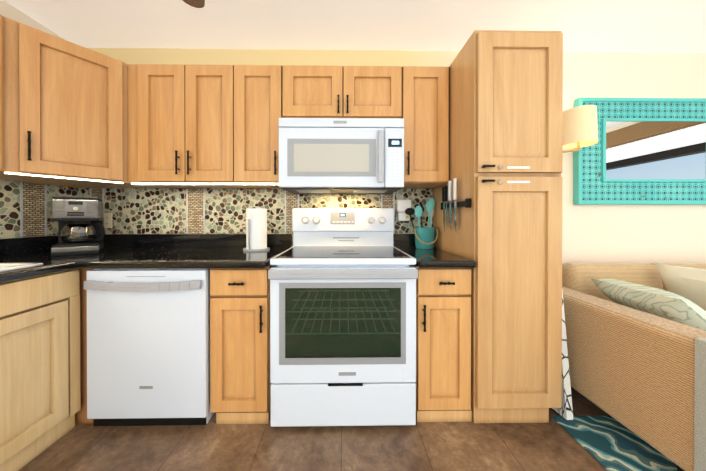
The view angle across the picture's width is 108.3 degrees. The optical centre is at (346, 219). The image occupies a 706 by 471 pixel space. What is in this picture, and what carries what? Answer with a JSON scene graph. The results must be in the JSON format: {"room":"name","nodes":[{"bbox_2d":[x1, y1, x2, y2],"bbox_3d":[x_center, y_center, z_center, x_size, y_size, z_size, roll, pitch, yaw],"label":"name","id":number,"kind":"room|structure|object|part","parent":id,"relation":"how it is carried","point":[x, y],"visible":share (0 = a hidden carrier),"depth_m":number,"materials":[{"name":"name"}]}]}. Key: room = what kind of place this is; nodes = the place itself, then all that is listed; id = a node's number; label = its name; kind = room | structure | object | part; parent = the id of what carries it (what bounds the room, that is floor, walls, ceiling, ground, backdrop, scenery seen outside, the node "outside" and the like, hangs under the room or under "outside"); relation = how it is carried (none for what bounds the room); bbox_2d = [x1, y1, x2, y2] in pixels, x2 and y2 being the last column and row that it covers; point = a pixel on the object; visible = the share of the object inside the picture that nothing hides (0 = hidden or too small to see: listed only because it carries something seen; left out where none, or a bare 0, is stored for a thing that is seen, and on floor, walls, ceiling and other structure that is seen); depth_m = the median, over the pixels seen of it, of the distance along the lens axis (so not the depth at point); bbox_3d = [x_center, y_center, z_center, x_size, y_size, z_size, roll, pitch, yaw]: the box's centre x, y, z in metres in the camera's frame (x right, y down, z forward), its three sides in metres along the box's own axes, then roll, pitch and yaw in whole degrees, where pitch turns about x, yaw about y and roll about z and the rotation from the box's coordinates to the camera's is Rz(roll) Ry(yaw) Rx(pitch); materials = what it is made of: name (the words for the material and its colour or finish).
{"room":"kitchen","nodes":[
{"label":"kitchen","id":0,"kind":"room"},
{"bbox_2d":[0,0,73,238],"bbox_3d":[-2.081,-0.101,-0.540,0.103,2.410,5.000,0,0,-1],"label":"wall","id":1,"kind":"structure","parent":0,"point":[8,10],"depth_m":1.61,"materials":[{"name":"paint"}]},
{"bbox_2d":[0,14,7,173],"bbox_3d":[-1.862,-0.619,1.058,0.376,0.766,0.445,0,0,-1],"label":"upper cabinet","id":2,"kind":"object","parent":1,"relation":"attached to","point":[3,20],"depth_m":1.26,"materials":[{"name":"brown wood"}]},
{"bbox_2d":[0,179,75,238],"bbox_3d":[-2.039,-0.058,0.651,0.013,0.350,2.580,0,0,-1],"label":"tile backsplash","id":3,"kind":"structure","parent":1,"relation":"attached to","point":[25,209],"depth_m":1.64,"materials":[{"name":"tile"}]},
{"bbox_2d":[0,18,143,187],"bbox_3d":[-1.742,-0.622,1.612,0.631,0.766,0.698,0,0,-1],"label":"upper cabinet","id":4,"kind":"object","parent":1,"relation":"attached to","point":[37,124],"depth_m":1.34,"materials":[{"name":"brown wood"}]},
{"bbox_2d":[18,387,609,470],"bbox_3d":[2.097,1.164,-0.480,8.660,0.120,5.400,0,0,-1],"label":"floor","id":5,"kind":"structure","parent":0,"point":[551,445],"depth_m":1.22,"materials":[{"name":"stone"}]},
{"bbox_2d":[0,269,80,470],"bbox_3d":[-1.727,0.677,1.089,0.646,0.840,0.533,0,0,-1],"label":"base cabinet","id":6,"kind":"object","parent":5,"relation":"on","point":[40,399],"visible":0.9,"depth_m":1.15,"materials":[{"name":"brown wood"}]},
{"bbox_2d":[75,269,92,423],"bbox_3d":[-1.711,0.675,1.665,0.694,0.840,0.603,0,0,-1],"label":"base cabinet","id":7,"kind":"object","parent":5,"relation":"on","point":[81,416],"depth_m":1.37,"materials":[{"name":"brown wood"}]},
{"bbox_2d":[0,234,111,282],"bbox_3d":[-1.700,0.270,0.665,0.690,0.302,2.596,0,0,-1],"label":"countertop","id":8,"kind":"structure","parent":7,"relation":"on","point":[23,257],"depth_m":1.37,"materials":[{"name":"black stone"}]},
{"bbox_2d":[51,196,104,256],"bbox_3d":[-1.692,0.038,1.629,0.221,0.352,0.256,0,0,-39],"label":"coffee maker","id":9,"kind":"object","parent":8,"relation":"on","point":[81,229],"visible":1,"depth_m":1.55,"materials":[{"name":"black plastic"}]},
{"bbox_2d":[80,234,291,268],"bbox_3d":[-0.895,0.184,1.640,0.945,0.138,0.666,0,0,-1],"label":"countertop","id":10,"kind":"structure","parent":7,"relation":"on","point":[121,251],"depth_m":1.65,"materials":[{"name":"black stone"}]},
{"bbox_2d":[243,204,269,251],"bbox_3d":[-0.628,0.052,1.780,0.176,0.324,0.176,0,0,-1],"label":"paper towel holder","id":11,"kind":"object","parent":10,"relation":"on","point":[256,228],"visible":1,"depth_m":1.72,"materials":[{"name":"white paper"}]},
{"bbox_2d":[84,268,214,425],"bbox_3d":[-1.050,0.679,1.603,0.616,0.832,0.628,0,0,-1],"label":"dishwasher","id":12,"kind":"object","parent":5,"relation":"on","point":[148,347],"visible":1,"depth_m":1.33,"materials":[{"name":"white metal"}]},
{"bbox_2d":[210,265,270,423],"bbox_3d":[-0.580,0.675,1.670,0.317,0.840,0.623,0,0,-1],"label":"base cabinet","id":13,"kind":"object","parent":5,"relation":"on","point":[240,384],"depth_m":1.36,"materials":[{"name":"brown wood"}]},
{"bbox_2d":[268,208,417,426],"bbox_3d":[-0.021,0.506,1.616,0.767,1.178,0.698,0,0,-1],"label":"range","id":14,"kind":"object","parent":5,"relation":"on","point":[342,316],"visible":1,"depth_m":1.31,"materials":[{"name":"white metal"}]},
{"bbox_2d":[415,265,471,421],"bbox_3d":[0.524,0.675,1.684,0.301,0.840,0.623,0,0,-1],"label":"base cabinet","id":15,"kind":"object","parent":5,"relation":"on","point":[443,295],"depth_m":1.37,"materials":[{"name":"brown wood"}]},
{"bbox_2d":[394,234,475,267],"bbox_3d":[0.522,0.184,1.659,0.304,0.138,0.666,0,0,-1],"label":"countertop","id":16,"kind":"structure","parent":15,"relation":"on","point":[425,258],"depth_m":1.48,"materials":[{"name":"black stone"}]},
{"bbox_2d":[405,198,437,248],"bbox_3d":[0.549,0.025,1.875,0.228,0.376,0.168,0,0,-1],"label":"utensil crock","id":17,"kind":"object","parent":16,"relation":"on","point":[424,237],"visible":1,"depth_m":1.85,"materials":[{"name":"teal ceramic"}]},
{"bbox_2d":[433,30,562,422],"bbox_3d":[0.891,0.044,1.657,0.508,2.103,0.683,0,0,-1],"label":"pantry cabinet","id":18,"kind":"object","parent":5,"relation":"on","point":[505,127],"depth_m":1.35,"materials":[{"name":"brown wood"}]},
{"bbox_3d":[0.657,-0.082,1.576,0.038,0.330,0.376,0,0,-1],"label":"knife rail","id":19,"kind":"part","parent":18,"relation":"part of","materials":[{"name":"black metal"}]},
{"bbox_2d":[552,289,572,419],"bbox_3d":[1.212,0.417,1.597,0.069,1.391,0.463,0,0,-1],"label":"ironing board","id":20,"kind":"object","parent":5,"relation":"on","point":[565,411],"visible":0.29,"depth_m":1.39,"materials":[{"name":"white fabric"}]},
{"bbox_2d":[552,416,676,470],"bbox_3d":[2.457,1.095,0.275,2.620,0.012,2.300,0,0,-1],"label":"rug","id":21,"kind":"object","parent":5,"relation":"on","point":[608,443],"visible":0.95,"depth_m":1.22,"materials":[{"name":"teal fabric"}]},
{"bbox_2d":[562,263,705,470],"bbox_3d":[2.446,0.694,1.468,2.290,0.779,1.030,0,0,-1],"label":"sofa","id":22,"kind":"object","parent":21,"relation":"on","point":[632,370],"visible":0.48,"depth_m":1.19,"materials":[{"name":"beige fabric"}]},
{"bbox_2d":[590,278,705,330],"bbox_3d":[1.702,0.491,1.393,0.340,0.273,0.440,0,0,-1],"label":"pillow","id":23,"kind":"object","parent":22,"relation":"on","point":[666,304],"visible":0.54,"depth_m":1.29,"materials":[{"name":"green fabric"}]},
{"bbox_2d":[654,262,705,310],"bbox_3d":[2.091,0.451,1.438,0.248,0.346,0.440,0,0,-1],"label":"pillow","id":24,"kind":"object","parent":22,"relation":"on","point":[689,283],"visible":0.65,"depth_m":1.49,"materials":[{"name":"beige fabric"}]},
{"bbox_2d":[694,338,705,470],"bbox_3d":[1.402,0.710,0.922,0.212,0.537,0.065,0,0,-1],"label":"throw blanket","id":25,"kind":"object","parent":22,"relation":"on","point":[700,413],"visible":0.98,"depth_m":0.94,"materials":[{"name":"grey fabric"}]},
{"bbox_2d":[4,0,705,52],"bbox_3d":[0.947,-1.356,-0.505,6.160,0.100,5.200,0,0,-1],"label":"ceiling","id":26,"kind":"structure","parent":0,"point":[660,26],"depth_m":1.71,"materials":[{"name":"white paint"}]},
{"bbox_2d":[182,0,204,7],"bbox_3d":[-0.544,-1.155,0.681,1.114,0.309,1.133,0,0,-1],"label":"fan","id":27,"kind":"object","parent":26,"relation":"hanging from","point":[197,3],"visible":1,"depth_m":1.22,"materials":[{"name":"brown wood"}]},
{"bbox_2d":[88,48,705,263],"bbox_3d":[2.113,-0.112,2.066,8.560,2.410,0.100,0,0,-1],"label":"wall","id":28,"kind":"structure","parent":0,"point":[648,234],"depth_m":2.01,"materials":[{"name":"paint"}]},
{"bbox_2d":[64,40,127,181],"bbox_3d":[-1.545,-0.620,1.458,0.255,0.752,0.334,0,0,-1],"label":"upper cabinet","id":29,"kind":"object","parent":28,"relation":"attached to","point":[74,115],"depth_m":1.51,"materials":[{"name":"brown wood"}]},
{"bbox_2d":[124,63,247,187],"bbox_3d":[-1.082,-0.622,1.805,0.694,0.766,0.328,0,0,-1],"label":"upper cabinet","id":30,"kind":"object","parent":28,"relation":"attached to","point":[180,120],"depth_m":1.64,"materials":[{"name":"brown wood"}]},
{"bbox_2d":[76,188,432,246],"bbox_3d":[-0.696,-0.122,1.969,2.733,1.032,0.013,0,0,-1],"label":"tile backsplash","id":31,"kind":"structure","parent":28,"relation":"attached to","point":[133,210],"depth_m":1.96,"materials":[{"name":"tile"}]},
{"bbox_2d":[103,213,111,227],"bbox_3d":[-1.830,0.009,1.949,0.072,0.116,0.008,0,0,-1],"label":"electrical outlet plate","id":32,"kind":"object","parent":31,"relation":"attached to","point":[107,217],"visible":0.79,"depth_m":1.95,"materials":[{"name":"beige plastic"}]},
{"bbox_2d":[397,200,410,220],"bbox_3d":[0.439,-0.069,1.961,0.104,0.161,0.045,0,0,-1],"label":"electrical outlet","id":33,"kind":"object","parent":31,"relation":"attached to","point":[403,206],"visible":0.77,"depth_m":1.94,"materials":[{"name":"white plastic"}]},
{"bbox_2d":[236,65,283,187],"bbox_3d":[-0.580,-0.623,1.812,0.311,0.766,0.328,0,0,-1],"label":"upper cabinet","id":34,"kind":"object","parent":28,"relation":"attached to","point":[259,88],"depth_m":1.65,"materials":[{"name":"brown wood"}]},
{"bbox_2d":[284,65,403,117],"bbox_3d":[-0.032,-0.835,1.818,0.780,0.342,0.328,0,0,-1],"label":"upper cabinet","id":35,"kind":"object","parent":28,"relation":"attached to","point":[309,91],"depth_m":1.66,"materials":[{"name":"brown wood"}]},
{"bbox_2d":[278,118,403,193],"bbox_3d":[-0.034,-0.400,1.733,0.759,0.423,0.462,0,0,-1],"label":"microwave","id":36,"kind":"object","parent":35,"relation":"attached to","point":[341,155],"visible":1,"depth_m":1.53,"materials":[{"name":"white plastic"},{"name":"glass"}]},
{"bbox_2d":[401,66,448,188],"bbox_3d":[0.516,-0.623,1.826,0.312,0.766,0.328,0,0,-1],"label":"upper cabinet","id":37,"kind":"object","parent":28,"relation":"attached to","point":[426,89],"depth_m":1.66,"materials":[{"name":"brown wood"}]},
{"bbox_2d":[563,105,597,152],"bbox_3d":[1.619,-0.588,1.855,0.246,0.365,0.299,0,0,-1],"label":"lamp","id":38,"kind":"object","parent":28,"relation":"attached to","point":[580,126],"visible":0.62,"depth_m":1.74,"materials":[{"name":"cream fabric"}]},
{"bbox_2d":[573,98,705,204],"bbox_3d":[2.716,-0.526,1.993,1.865,0.821,0.051,0,0,-1],"label":"mirror","id":39,"kind":"object","parent":28,"relation":"attached to","point":[647,151],"visible":1,"depth_m":1.97,"materials":[{"name":"teal paint"}]}
]}

